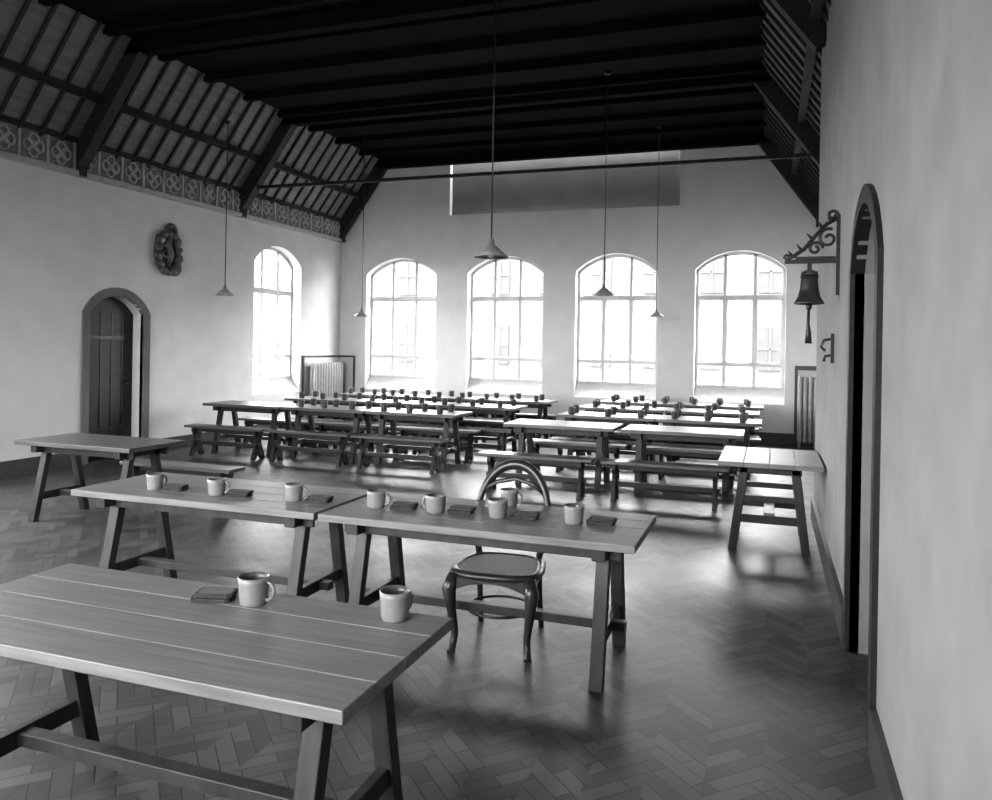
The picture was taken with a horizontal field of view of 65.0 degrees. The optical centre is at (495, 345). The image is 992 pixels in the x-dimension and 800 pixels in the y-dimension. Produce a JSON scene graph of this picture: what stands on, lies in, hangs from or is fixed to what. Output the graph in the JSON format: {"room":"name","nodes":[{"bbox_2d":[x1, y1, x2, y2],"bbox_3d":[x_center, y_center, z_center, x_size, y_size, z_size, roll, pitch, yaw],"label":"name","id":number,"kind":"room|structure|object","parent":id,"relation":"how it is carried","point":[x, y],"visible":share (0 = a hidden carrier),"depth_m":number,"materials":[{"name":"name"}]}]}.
{"room":"dining hall","nodes":[
{"label":"dining hall","id":0,"kind":"room"},
{"bbox_2d":[0,158,340,461],"bbox_3d":[-6.391,-1.274,8.768,0.420,5.750,17.120,1,0,19],"label":"wall","id":1,"kind":"structure","parent":0,"point":[65,240],"depth_m":11.52,"materials":[{"name":"paint"}]},
{"bbox_2d":[88,297,132,460],"bbox_3d":[-5.580,0.455,11.117,0.124,2.320,0.986,1,0,19],"label":"door","id":2,"kind":"structure","parent":1,"relation":"in","point":[111,321],"depth_m":11.20,"materials":[{"name":"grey wood"}]},
{"bbox_2d":[80,287,150,464],"bbox_3d":[-5.404,0.398,11.055,0.075,2.440,1.210,1,0,19],"label":"trim","id":3,"kind":"structure","parent":1,"relation":"attached to","point":[132,297],"depth_m":10.93,"materials":[{"name":"paint"}]},
{"bbox_2d":[0,417,316,478],"bbox_3d":[-6.161,1.506,8.877,0.030,0.200,16.670,1,0,19],"label":"baseboard","id":4,"kind":"structure","parent":1,"relation":"attached to","point":[24,466],"depth_m":10.06,"materials":[{"name":"paint"}]},
{"bbox_2d":[153,223,182,275],"bbox_3d":[-5.006,-1.469,11.884,0.125,0.818,0.595,1,0,19],"label":"wall ornament","id":5,"kind":"object","parent":1,"relation":"attached to","point":[169,236],"visible":1,"depth_m":11.86,"materials":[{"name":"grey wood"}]},
{"bbox_2d":[0,114,345,242],"bbox_3d":[-6.046,-2.498,8.876,0.120,0.490,16.700,1,0,19],"label":"carved frieze","id":6,"kind":"object","parent":1,"relation":"attached to","point":[24,145],"visible":0.98,"depth_m":11.47,"materials":[{"name":"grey wood"}]},
{"bbox_2d":[252,247,298,394],"bbox_3d":[-4.244,-0.482,14.707,0.290,2.760,1.480,1,0,19],"label":"window","id":7,"kind":"structure","parent":1,"relation":"in","point":[275,383],"depth_m":14.93,"materials":[{"name":"glass"}]},
{"bbox_2d":[301,355,354,417],"bbox_3d":[-3.437,0.832,16.037,0.390,1.240,1.420,1,0,19],"label":"trim","id":8,"kind":"structure","parent":1,"relation":"attached to","point":[348,361],"depth_m":16.50,"materials":[{"name":"wood"}]},
{"bbox_2d":[0,0,379,223],"bbox_3d":[-5.617,-3.319,8.730,1.040,1.535,16.700,1,0,19],"label":"ceiling","id":9,"kind":"structure","parent":0,"point":[57,62],"depth_m":11.00,"materials":[{"name":"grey wood"}]},
{"bbox_2d":[215,120,234,295],"bbox_3d":[-4.189,-2.123,12.089,0.290,2.718,0.290,1,0,19],"label":"pendant lamp","id":10,"kind":"object","parent":9,"relation":"hanging from","point":[224,292],"visible":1,"depth_m":12.08,"materials":[{"name":"metal"}]},
{"bbox_2d":[38,0,766,158],"bbox_3d":[-1.551,-3.877,7.301,7.900,0.200,16.700,1,0,19],"label":"ceiling","id":11,"kind":"structure","parent":0,"point":[565,45],"depth_m":10.60,"materials":[{"name":"wood"}]},
{"bbox_2d":[355,134,368,316],"bbox_3d":[-2.318,-2.191,13.605,0.270,3.398,0.270,1,0,19],"label":"pendant lamp","id":12,"kind":"object","parent":11,"relation":"hanging from","point":[361,313],"visible":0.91,"depth_m":13.60,"materials":[{"name":"metal"}]},
{"bbox_2d":[76,0,826,177],"bbox_3d":[-1.240,-3.017,8.830,9.378,1.690,0.160,1,0,19],"label":"roof truss","id":13,"kind":"object","parent":11,"relation":"attached to","point":[125,74],"visible":0.87,"depth_m":9.23,"materials":[{"name":"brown wood"}]},
{"bbox_2d":[474,0,508,258],"bbox_3d":[-0.015,-2.292,6.592,0.300,3.118,0.300,1,0,19],"label":"pendant lamp","id":14,"kind":"object","parent":11,"relation":"hanging from","point":[491,251],"visible":1,"depth_m":6.59,"materials":[{"name":"metal"}]},
{"bbox_2d":[239,71,819,217],"bbox_3d":[0.065,-2.994,11.933,9.779,1.690,0.160,1,0,19],"label":"roof truss","id":15,"kind":"object","parent":11,"relation":"attached to","point":[806,137],"visible":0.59,"depth_m":11.64,"materials":[{"name":"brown wood"}]},
{"bbox_2d":[339,132,818,242],"bbox_3d":[1.168,-2.976,15.064,9.779,1.690,0.160,1,0,19],"label":"roof truss","id":16,"kind":"object","parent":11,"relation":"attached to","point":[760,139],"visible":0.69,"depth_m":14.78,"materials":[{"name":"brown wood"}]},
{"bbox_2d":[594,70,613,295],"bbox_3d":[1.534,-2.255,10.870,0.290,3.138,0.290,1,0,19],"label":"pendant lamp","id":17,"kind":"object","parent":11,"relation":"hanging from","point":[603,291],"visible":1,"depth_m":10.86,"materials":[{"name":"metal"}]},
{"bbox_2d":[648,126,663,316],"bbox_3d":[2.821,-2.143,13.566,0.270,3.318,0.270,1,0,19],"label":"pendant lamp","id":18,"kind":"object","parent":11,"relation":"hanging from","point":[656,313],"visible":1,"depth_m":13.56,"materials":[{"name":"metal"}]},
{"bbox_2d":[0,426,878,799],"bbox_3d":[-1.647,1.757,7.301,10.440,0.150,17.540,1,0,19],"label":"floor","id":19,"kind":"structure","parent":0,"point":[733,677],"depth_m":4.06,"materials":[{"name":"wood"}]},
{"bbox_2d":[14,433,185,530],"bbox_3d":[-3.741,1.272,7.353,1.370,0.750,0.698,1,0,19],"label":"dining table","id":20,"kind":"object","parent":19,"relation":"on","point":[77,445],"visible":0.8,"depth_m":7.27,"materials":[{"name":"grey wood"}]},
{"bbox_2d":[119,458,244,477],"bbox_3d":[-3.200,1.431,7.903,1.360,0.450,0.279,1,0,19],"label":"bench","id":21,"kind":"object","parent":19,"relation":"on","point":[140,466],"visible":0.28,"depth_m":7.83,"materials":[{"name":"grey wood"}]},
{"bbox_2d":[71,472,366,602],"bbox_3d":[-1.747,1.306,5.007,1.770,0.750,0.748,1,0,19],"label":"dining table","id":22,"kind":"object","parent":19,"relation":"on","point":[267,504],"visible":0.66,"depth_m":4.92,"materials":[{"name":"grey wood"}]},
{"bbox_2d":[146,472,167,489],"bbox_3d":[-2.189,0.873,5.002,0.107,0.100,0.119,1,0,2],"label":"enamel mug","id":23,"kind":"object","parent":22,"relation":"on","point":[154,479],"visible":0.96,"depth_m":4.96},
{"bbox_2d":[161,483,188,490],"bbox_3d":[-2.055,0.908,4.980,0.161,0.034,0.090,1,0,14],"label":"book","id":24,"kind":"object","parent":22,"relation":"on","point":[171,486],"visible":1,"depth_m":4.95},
{"bbox_2d":[207,477,229,495],"bbox_3d":[-1.731,0.881,4.840,0.124,0.100,0.111,1,0,-36],"label":"enamel mug","id":25,"kind":"object","parent":22,"relation":"on","point":[216,486],"visible":1,"depth_m":4.80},
{"bbox_2d":[225,489,253,496],"bbox_3d":[-1.589,0.916,4.827,0.161,0.034,0.090,1,0,11],"label":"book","id":26,"kind":"object","parent":22,"relation":"on","point":[234,492],"visible":1,"depth_m":4.79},
{"bbox_2d":[284,482,307,501],"bbox_3d":[-1.221,0.889,4.724,0.128,0.100,0.115,1,0,-36],"label":"enamel mug","id":27,"kind":"object","parent":22,"relation":"on","point":[293,490],"visible":1,"depth_m":4.68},
{"bbox_2d":[305,494,333,502],"bbox_3d":[-1.063,0.925,4.695,0.161,0.034,0.090,1,0,17],"label":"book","id":28,"kind":"object","parent":22,"relation":"on","point":[315,498],"visible":1,"depth_m":4.66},
{"bbox_2d":[0,563,452,799],"bbox_3d":[-1.116,1.316,2.675,1.770,0.750,0.748,1,0,19],"label":"dining table","id":29,"kind":"object","parent":19,"relation":"on","point":[314,663],"visible":1,"depth_m":2.57,"materials":[{"name":"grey wood"}]},
{"bbox_2d":[190,587,237,603],"bbox_3d":[-1.043,0.925,2.886,0.161,0.034,0.090,1,0,2],"label":"book","id":30,"kind":"object","parent":29,"relation":"on","point":[223,595],"visible":1,"depth_m":2.85,"materials":[{"name":"paper"}]},
{"bbox_2d":[238,571,275,606],"bbox_3d":[-0.884,0.895,2.846,0.115,0.100,0.128,1,0,-38],"label":"enamel mug","id":31,"kind":"object","parent":29,"relation":"on","point":[253,587],"visible":1,"depth_m":2.81,"materials":[{"name":"metal"}]},
{"bbox_2d":[379,585,412,622],"bbox_3d":[-0.352,0.904,2.723,0.111,0.100,0.124,1,0,2],"label":"enamel mug","id":32,"kind":"object","parent":29,"relation":"on","point":[396,601],"visible":1,"depth_m":2.68,"materials":[{"name":"metal"}]},
{"bbox_2d":[184,423,270,460],"bbox_3d":[-3.958,1.418,11.446,1.360,0.450,0.279,1,0,19],"label":"bench","id":33,"kind":"object","parent":19,"relation":"on","point":[197,429],"visible":0.98,"depth_m":11.40,"materials":[{"name":"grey wood"}]},
{"bbox_2d":[203,400,297,456],"bbox_3d":[-3.741,1.272,12.018,1.370,0.750,0.698,1,0,20],"label":"dining table","id":34,"kind":"object","parent":19,"relation":"on","point":[235,406],"visible":0.71,"depth_m":11.91,"materials":[{"name":"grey wood"}]},
{"bbox_2d":[238,417,316,447],"bbox_3d":[-3.544,1.425,12.594,1.360,0.450,0.279,1,0,19],"label":"bench","id":35,"kind":"object","parent":19,"relation":"on","point":[248,421],"visible":0.4,"depth_m":12.60,"materials":[{"name":"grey wood"}]},
{"bbox_2d":[263,428,355,466],"bbox_3d":[-2.639,1.440,10.982,1.360,0.450,0.279,1,0,19],"label":"bench","id":36,"kind":"object","parent":19,"relation":"on","point":[276,433],"visible":0.99,"depth_m":10.94,"materials":[{"name":"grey wood"}]},
{"bbox_2d":[277,416,349,448],"bbox_3d":[-3.053,1.433,12.771,1.360,0.450,0.279,1,0,19],"label":"bench","id":37,"kind":"object","parent":19,"relation":"on","point":[279,417],"visible":0.25,"depth_m":12.68,"materials":[{"name":"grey wood"}]},
{"bbox_2d":[309,362,342,426],"bbox_3d":[-3.495,1.001,16.046,0.164,1.300,1.084,1,0,19],"label":"radiator","id":38,"kind":"object","parent":19,"relation":"on","point":[327,378],"visible":0.53,"depth_m":15.91,"materials":[{"name":"metal"}]},
{"bbox_2d":[284,396,369,445],"bbox_3d":[-2.849,1.287,13.347,1.370,0.750,0.698,1,0,19],"label":"dining table","id":39,"kind":"object","parent":19,"relation":"on","point":[306,398],"visible":0.38,"depth_m":13.20,"materials":[{"name":"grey wood"}]},
{"bbox_2d":[280,404,380,462],"bbox_3d":[-2.421,1.294,11.553,1.370,0.750,0.698,1,0,20],"label":"dining table","id":40,"kind":"object","parent":19,"relation":"on","point":[310,410],"visible":0.8,"depth_m":11.43,"materials":[{"name":"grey wood"}]},
{"bbox_2d":[296,392,304,406],"bbox_3d":[-2.955,0.860,11.816,1.682,0.100,2.522,1,0,19],"label":"mugs","id":41,"kind":"object","parent":40,"relation":"on","point":[301,394],"depth_m":11.51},
{"bbox_2d":[310,391,327,407],"bbox_3d":[-2.711,0.864,11.933,1.983,0.100,2.857,1,0,19],"label":"mugs","id":42,"kind":"object","parent":40,"relation":"on","point":[324,404],"depth_m":11.85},
{"bbox_2d":[333,388,355,408],"bbox_3d":[-2.314,0.871,12.425,2.343,0.100,3.960,1,0,19],"label":"mugs","id":43,"kind":"object","parent":40,"relation":"on","point":[350,390],"depth_m":12.96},
{"bbox_2d":[317,416,377,430],"bbox_3d":[-2.655,1.440,13.924,1.360,0.450,0.279,1,0,19],"label":"bench","id":44,"kind":"object","parent":19,"relation":"on","point":[319,417],"visible":0.16,"depth_m":14.00,"materials":[{"name":"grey wood"}]},
{"bbox_2d":[314,421,390,452],"bbox_3d":[-2.224,1.447,12.129,1.360,0.450,0.279,1,0,19],"label":"bench","id":45,"kind":"object","parent":19,"relation":"on","point":[323,425],"visible":0.4,"depth_m":12.13,"materials":[{"name":"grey wood"}]},
{"bbox_2d":[338,392,418,422],"bbox_3d":[-2.240,1.297,14.776,1.370,0.750,0.698,1,0,19],"label":"dining table","id":46,"kind":"object","parent":19,"relation":"on","point":[365,394],"visible":0.27,"depth_m":14.59,"materials":[{"name":"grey wood"}]},
{"bbox_2d":[347,420,427,454],"bbox_3d":[-1.731,1.456,12.305,1.360,0.450,0.279,1,0,19],"label":"bench","id":47,"kind":"object","parent":19,"relation":"on","point":[352,421],"visible":0.22,"depth_m":12.17,"materials":[{"name":"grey wood"}]},
{"bbox_2d":[350,433,448,474],"bbox_3d":[-1.315,1.463,10.515,1.360,0.450,0.279,1,0,19],"label":"bench","id":48,"kind":"object","parent":19,"relation":"on","point":[364,439],"visible":1,"depth_m":10.47,"materials":[{"name":"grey wood"}]},
{"bbox_2d":[357,399,441,450],"bbox_3d":[-1.529,1.309,12.882,1.370,0.750,0.698,1,0,20],"label":"dining table","id":49,"kind":"object","parent":19,"relation":"on","point":[377,403],"visible":0.44,"depth_m":12.74,"materials":[{"name":"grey wood"}]},
{"bbox_2d":[365,408,472,469],"bbox_3d":[-1.101,1.317,11.088,1.370,0.750,0.698,1,0,19],"label":"dining table","id":50,"kind":"object","parent":19,"relation":"on","point":[392,414],"visible":0.93,"depth_m":10.97,"materials":[{"name":"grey wood"}]},
{"bbox_2d":[366,388,488,413],"bbox_3d":[-1.404,0.886,12.299,3.144,0.100,4.509,1,0,19],"label":"mugs","id":51,"kind":"object","parent":50,"relation":"on","point":[451,407],"depth_m":12.65,"materials":[{"name":"ceramic"}]},
{"bbox_2d":[387,420,451,441],"bbox_3d":[-1.335,1.462,13.459,1.360,0.450,0.279,1,0,19],"label":"bench","id":52,"kind":"object","parent":19,"relation":"on","point":[387,420],"visible":0.07,"depth_m":13.48,"materials":[{"name":"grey wood"}]},
{"bbox_2d":[396,425,480,461],"bbox_3d":[-0.906,1.470,11.665,1.360,0.450,0.279,1,0,19],"label":"bench","id":53,"kind":"object","parent":19,"relation":"on","point":[403,430],"visible":0.66,"depth_m":11.57,"materials":[{"name":"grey wood"}]},
{"bbox_2d":[410,394,483,436],"bbox_3d":[-0.920,1.320,14.311,1.370,0.750,0.698,1,0,19],"label":"dining table","id":54,"kind":"object","parent":19,"relation":"on","point":[466,399],"visible":0.26,"depth_m":14.17,"materials":[{"name":"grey wood"}]},
{"bbox_2d":[423,425,511,455],"bbox_3d":[-0.450,1.478,11.854,1.360,0.450,0.279,1,0,19],"label":"bench","id":55,"kind":"object","parent":19,"relation":"on","point":[498,432],"visible":0.44,"depth_m":11.72,"materials":[{"name":"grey wood"}]},
{"bbox_2d":[433,402,527,451],"bbox_3d":[-0.256,1.331,12.433,1.370,0.750,0.698,1,0,19],"label":"dining table","id":56,"kind":"object","parent":19,"relation":"on","point":[506,410],"visible":0.56,"depth_m":12.24,"materials":[{"name":"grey wood"}]},
{"bbox_2d":[508,393,520,405],"bbox_3d":[0.318,0.916,12.592,0.867,0.100,2.743,1,0,19],"label":"mugs","id":57,"kind":"object","parent":56,"relation":"on","point":[518,395],"depth_m":13.67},
{"bbox_2d":[318,492,655,692],"bbox_3d":[-0.045,1.334,4.408,1.770,0.750,0.748,1,0,19],"label":"dining table","id":58,"kind":"object","parent":19,"relation":"on","point":[606,546],"visible":0.84,"depth_m":4.25,"materials":[{"name":"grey wood"}]},
{"bbox_2d":[366,488,390,508],"bbox_3d":[-0.696,0.898,4.552,0.117,0.100,0.130,1,0,-43],"label":"enamel mug","id":59,"kind":"object","parent":58,"relation":"on","point":[376,497],"visible":1,"depth_m":4.52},
{"bbox_2d":[390,501,418,509],"bbox_3d":[-0.535,0.934,4.540,0.161,0.034,0.090,1,0,14],"label":"bread slices","id":60,"kind":"object","parent":58,"relation":"on","point":[401,505],"visible":1,"depth_m":4.51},
{"bbox_2d":[422,493,445,513],"bbox_3d":[-0.352,0.904,4.451,0.135,0.100,0.121,1,0,-11],"label":"enamel mug","id":61,"kind":"object","parent":58,"relation":"on","point":[435,502],"visible":1,"depth_m":4.41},
{"bbox_2d":[447,505,475,514],"bbox_3d":[-0.195,0.940,4.452,0.161,0.034,0.090,1,0,19],"label":"bread slices","id":62,"kind":"object","parent":58,"relation":"on","point":[456,509],"visible":1,"depth_m":4.42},
{"bbox_2d":[488,497,507,518],"bbox_3d":[0.011,0.910,4.355,0.113,0.100,0.126,1,0,2],"label":"enamel mug","id":63,"kind":"object","parent":58,"relation":"on","point":[498,506],"visible":1,"depth_m":4.31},
{"bbox_2d":[500,487,522,506],"bbox_3d":[0.083,0.911,4.659,0.109,0.100,0.121,1,0,-43],"label":"enamel mug","id":64,"kind":"object","parent":58,"relation":"on","point":[510,493],"visible":0.76,"depth_m":4.62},
{"bbox_2d":[510,510,539,520],"bbox_3d":[0.164,0.946,4.326,0.161,0.034,0.090,1,0,14],"label":"bread slices","id":65,"kind":"object","parent":58,"relation":"on","point":[518,515],"visible":1,"depth_m":4.29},
{"bbox_2d":[564,503,583,524],"bbox_3d":[0.421,0.917,4.231,0.113,0.100,0.126,1,0,-10],"label":"enamel mug","id":66,"kind":"object","parent":58,"relation":"on","point":[573,512],"visible":1,"depth_m":4.18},
{"bbox_2d":[587,515,616,525],"bbox_3d":[0.576,0.953,4.233,0.161,0.034,0.090,1,0,22],"label":"bread slices","id":67,"kind":"object","parent":58,"relation":"on","point":[595,519],"visible":1,"depth_m":4.20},
{"bbox_2d":[458,418,526,448],"bbox_3d":[-0.067,1.484,13.013,1.360,0.450,0.279,1,0,19],"label":"bench","id":68,"kind":"object","parent":19,"relation":"on","point":[473,422],"visible":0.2,"depth_m":13.02,"materials":[{"name":"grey wood"}]},
{"bbox_2d":[442,459,550,661],"bbox_3d":[0.043,1.219,4.564,0.546,1.019,0.683,1,0,14],"label":"dining chair","id":69,"kind":"object","parent":19,"relation":"on","point":[520,573],"visible":0.89,"depth_m":4.39,"materials":[{"name":"wood"}]},
{"bbox_2d":[466,417,537,442],"bbox_3d":[0.138,1.488,13.290,1.360,0.450,0.279,1,0,19],"label":"bench","id":70,"kind":"object","parent":19,"relation":"on","point":[535,435],"visible":0.24,"depth_m":13.34,"materials":[{"name":"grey wood"}]},
{"bbox_2d":[476,397,557,441],"bbox_3d":[0.353,1.341,13.862,1.370,0.750,0.698,1,0,19],"label":"dining table","id":71,"kind":"object","parent":19,"relation":"on","point":[542,405],"visible":0.58,"depth_m":13.68,"materials":[{"name":"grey wood"}]},
{"bbox_2d":[490,413,559,437],"bbox_3d":[0.540,1.494,14.442,1.360,0.450,0.279,1,0,19],"label":"bench","id":72,"kind":"object","parent":19,"relation":"on","point":[517,415],"visible":0.17,"depth_m":14.35,"materials":[{"name":"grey wood"}]},
{"bbox_2d":[477,450,595,499],"bbox_3d":[0.454,1.493,9.002,1.360,0.450,0.279,1,0,19],"label":"bench","id":73,"kind":"object","parent":19,"relation":"on","point":[579,462],"visible":0.86,"depth_m":8.92,"materials":[{"name":"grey wood"}]},
{"bbox_2d":[503,418,623,490],"bbox_3d":[0.843,1.349,9.714,1.370,0.750,0.698,1,0,19],"label":"dining table","id":74,"kind":"object","parent":19,"relation":"on","point":[600,430],"visible":0.86,"depth_m":9.57,"materials":[{"name":"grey wood"}]},
{"bbox_2d":[525,438,628,477],"bbox_3d":[1.054,1.503,10.286,1.360,0.450,0.279,1,0,19],"label":"bench","id":75,"kind":"object","parent":19,"relation":"on","point":[537,443],"visible":0.48,"depth_m":10.25,"materials":[{"name":"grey wood"}]},
{"bbox_2d":[548,437,650,471],"bbox_3d":[1.391,1.509,10.517,1.360,0.450,0.279,1,0,19],"label":"bench","id":76,"kind":"object","parent":19,"relation":"on","point":[631,443],"visible":0.16,"depth_m":10.54,"materials":[{"name":"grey wood"}]},
{"bbox_2d":[556,411,660,460],"bbox_3d":[1.603,1.363,11.090,1.370,0.750,0.698,1,0,20],"label":"dining table","id":77,"kind":"object","parent":19,"relation":"on","point":[583,416],"visible":0.57,"depth_m":10.94,"materials":[{"name":"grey wood"}]},
{"bbox_2d":[568,405,579,413],"bbox_3d":[1.067,0.928,10.695,0.324,0.100,1.403,1,0,19],"label":"mugs","id":78,"kind":"object","parent":77,"relation":"on","point":[575,408],"depth_m":11.08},
{"bbox_2d":[604,394,669,416],"bbox_3d":[1.992,0.944,11.931,1.179,0.100,4.445,1,0,19],"label":"mugs","id":79,"kind":"object","parent":77,"relation":"on","point":[612,410],"depth_m":12.28,"materials":[{"name":"ceramic"}]},
{"bbox_2d":[581,431,654,460],"bbox_3d":[1.795,1.516,11.668,1.360,0.450,0.279,1,0,19],"label":"bench","id":80,"kind":"object","parent":19,"relation":"on","point":[617,434],"visible":0.12,"depth_m":11.59,"materials":[{"name":"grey wood"}]},
{"bbox_2d":[579,404,669,453],"bbox_3d":[2.054,1.370,12.521,1.370,0.750,0.698,1,0,19],"label":"dining table","id":81,"kind":"object","parent":19,"relation":"on","point":[587,407],"visible":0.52,"depth_m":12.37,"materials":[{"name":"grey wood"}]},
{"bbox_2d":[600,399,676,442],"bbox_3d":[2.583,1.379,13.872,1.370,0.750,0.698,1,0,20],"label":"dining table","id":82,"kind":"object","parent":19,"relation":"on","point":[670,404],"visible":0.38,"depth_m":13.68,"materials":[{"name":"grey wood"}]},
{"bbox_2d":[601,458,729,510],"bbox_3d":[1.838,1.516,8.514,1.360,0.450,0.279,1,0,19],"label":"bench","id":83,"kind":"object","parent":19,"relation":"on","point":[621,464],"visible":1,"depth_m":8.48,"materials":[{"name":"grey wood"}]},
{"bbox_2d":[621,424,744,500],"bbox_3d":[2.220,1.373,9.229,1.370,0.750,0.698,1,0,19],"label":"dining table","id":84,"kind":"object","parent":19,"relation":"on","point":[641,433],"visible":0.82,"depth_m":9.09,"materials":[{"name":"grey wood"}]},
{"bbox_2d":[632,444,736,488],"bbox_3d":[2.407,1.526,9.809,1.360,0.450,0.279,1,0,19],"label":"bench","id":85,"kind":"object","parent":19,"relation":"on","point":[651,449],"visible":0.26,"depth_m":9.76,"materials":[{"name":"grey wood"}]},
{"bbox_2d":[650,442,749,480],"bbox_3d":[2.688,1.531,10.060,1.360,0.450,0.279,1,0,19],"label":"bench","id":86,"kind":"object","parent":19,"relation":"on","point":[661,457],"visible":0.23,"depth_m":10.11,"materials":[{"name":"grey wood"}]},
{"bbox_2d":[655,415,761,461],"bbox_3d":[2.904,1.385,10.631,1.370,0.750,0.698,1,0,19],"label":"dining table","id":87,"kind":"object","parent":19,"relation":"on","point":[749,426],"visible":0.62,"depth_m":10.45,"materials":[{"name":"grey wood"}]},
{"bbox_2d":[671,402,683,418],"bbox_3d":[2.559,0.954,10.961,0.320,0.100,2.959,1,0,19],"label":"mugs","id":88,"kind":"object","parent":87,"relation":"on","point":[677,413],"depth_m":10.91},
{"bbox_2d":[704,398,723,420],"bbox_3d":[3.189,0.964,11.471,0.243,0.100,4.443,1,0,19],"label":"mugs","id":89,"kind":"object","parent":87,"relation":"on","point":[708,413],"depth_m":11.89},
{"bbox_2d":[738,399,750,421],"bbox_3d":[3.613,0.972,11.352,0.203,0.100,4.368,1,0,19],"label":"mugs","id":90,"kind":"object","parent":87,"relation":"on","point":[743,416],"depth_m":11.71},
{"bbox_2d":[665,408,759,459],"bbox_3d":[3.355,1.392,12.063,1.370,0.750,0.698,1,0,19],"label":"dining table","id":91,"kind":"object","parent":19,"relation":"on","point":[685,411],"visible":0.48,"depth_m":11.92,"materials":[{"name":"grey wood"}]},
{"bbox_2d":[676,438,760,446],"bbox_3d":[3.096,1.538,11.210,1.360,0.450,0.279,1,0,19],"label":"bench","id":92,"kind":"object","parent":19,"relation":"on","point":[752,440],"visible":0.1,"depth_m":11.03,"materials":[{"name":"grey wood"}]},
{"bbox_2d":[683,402,763,435],"bbox_3d":[3.884,1.401,13.414,1.370,0.750,0.698,1,0,19],"label":"dining table","id":93,"kind":"object","parent":19,"relation":"on","point":[686,404],"visible":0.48,"depth_m":13.19,"materials":[{"name":"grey wood"}]},
{"bbox_2d":[751,427,761,446],"bbox_3d":[3.665,1.548,12.843,1.360,0.450,0.279,1,0,19],"label":"bench","id":94,"kind":"object","parent":19,"relation":"on","point":[760,428],"visible":0.11,"depth_m":12.59,"materials":[{"name":"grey wood"}]},
{"bbox_2d":[718,446,823,556],"bbox_3d":[2.433,1.367,6.928,0.828,0.770,1.100,1,0,19],"label":"serving table","id":95,"kind":"object","parent":19,"relation":"on","point":[770,461],"visible":1,"depth_m":6.61,"materials":[{"name":"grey wood"}]},
{"bbox_2d":[797,376,815,449],"bbox_3d":[5.411,1.172,13.524,0.326,1.260,0.151,1,0,19],"label":"radiator","id":96,"kind":"object","parent":19,"relation":"on","point":[807,436],"visible":0.89,"depth_m":13.47,"materials":[{"name":"metal"}]},
{"bbox_2d":[339,145,818,433],"bbox_3d":[1.246,-1.144,15.376,10.440,5.750,0.420,1,0,19],"label":"wall","id":97,"kind":"structure","parent":0,"point":[553,221],"depth_m":15.09,"materials":[{"name":"paint"}]},
{"bbox_2d":[365,259,436,390],"bbox_3d":[-1.957,-0.443,16.430,1.620,2.760,0.290,1,0,19],"label":"window","id":98,"kind":"structure","parent":97,"relation":"in","point":[392,381],"depth_m":16.52,"materials":[{"name":"wood"}]},
{"bbox_2d":[466,257,543,394],"bbox_3d":[0.212,-0.406,15.666,1.600,2.760,0.290,1,0,19],"label":"window","id":99,"kind":"structure","parent":97,"relation":"in","point":[490,385],"depth_m":15.73,"materials":[{"name":"wood"}]},
{"bbox_2d":[342,419,812,448],"bbox_3d":[1.125,1.609,15.163,9.600,0.240,0.030,1,0,19],"label":"baseboard","id":100,"kind":"structure","parent":97,"relation":"attached to","point":[767,438],"depth_m":13.77,"materials":[{"name":"paint"}]},
{"bbox_2d":[574,254,657,399],"bbox_3d":[2.315,-0.371,14.926,1.570,2.760,0.290,1,0,19],"label":"window","id":101,"kind":"structure","parent":97,"relation":"in","point":[584,388],"depth_m":14.96,"materials":[{"name":"wood"}]},
{"bbox_2d":[694,252,785,404],"bbox_3d":[4.437,-0.335,14.178,1.570,2.760,0.290,1,0,19],"label":"window","id":102,"kind":"structure","parent":97,"relation":"in","point":[774,395],"depth_m":14.19,"materials":[{"name":"wood"}]},
{"bbox_2d":[794,366,815,434],"bbox_3d":[5.461,0.963,13.640,0.430,1.200,0.030,1,0,19],"label":"trim","id":103,"kind":"structure","parent":97,"relation":"attached to","point":[808,371],"depth_m":13.67,"materials":[{"name":"wood"}]},
{"bbox_2d":[760,0,830,201],"bbox_3d":[2.494,-3.181,5.873,1.040,1.535,16.700,1,0,19],"label":"ceiling","id":104,"kind":"structure","parent":0,"point":[790,62],"depth_m":9.54,"materials":[{"name":"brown wood"}]},
{"bbox_2d":[814,0,991,799],"bbox_3d":[1.669,-1.137,2.695,0.420,5.750,11.020,1,0,19],"label":"wall","id":105,"kind":"structure","parent":0,"point":[906,85],"depth_m":2.47,"materials":[{"name":"paint"}]},
{"bbox_2d":[783,209,840,343],"bbox_3d":[2.224,-0.483,5.496,0.372,0.941,0.207,1,0,19],"label":"bell","id":106,"kind":"object","parent":105,"relation":"attached to","point":[809,294],"visible":1,"depth_m":5.46,"materials":[{"name":"metal"}]},
{"bbox_2d":[820,334,833,362],"bbox_3d":[2.474,0.022,5.819,0.100,0.220,0.060,1,0,19],"label":"wall hook","id":107,"kind":"object","parent":105,"relation":"attached to","point":[831,339],"visible":1,"depth_m":5.78,"materials":[{"name":"metal"}]},
{"bbox_2d":[811,498,903,799],"bbox_3d":[2.675,1.656,5.764,0.430,0.200,16.670,1,0,19],"label":"baseboard","id":108,"kind":"structure","parent":105,"relation":"attached to","point":[884,774],"depth_m":3.22,"materials":[{"name":"paint"}]},
{"bbox_2d":[843,183,883,747],"bbox_3d":[1.857,0.472,3.902,0.075,2.540,1.280,1,0,19],"label":"trim","id":109,"kind":"structure","parent":105,"relation":"attached to","point":[868,197],"depth_m":3.54,"materials":[{"name":"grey wood"}]},
{"label":"outside","id":110,"kind":"structure","parent":0,"visible":0},
{"bbox_3d":[-0.048,2.810,0.000,120.000,0.200,120.000,1,0,19],"label":"ground","id":111,"kind":"structure","parent":110,"visible":0},
{"bbox_2d":[252,250,782,386],"bbox_3d":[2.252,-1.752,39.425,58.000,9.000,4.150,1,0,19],"label":"window panes","id":112,"kind":"structure","parent":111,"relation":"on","point":[740,273],"depth_m":36.55,"materials":[{"name":"glass"}]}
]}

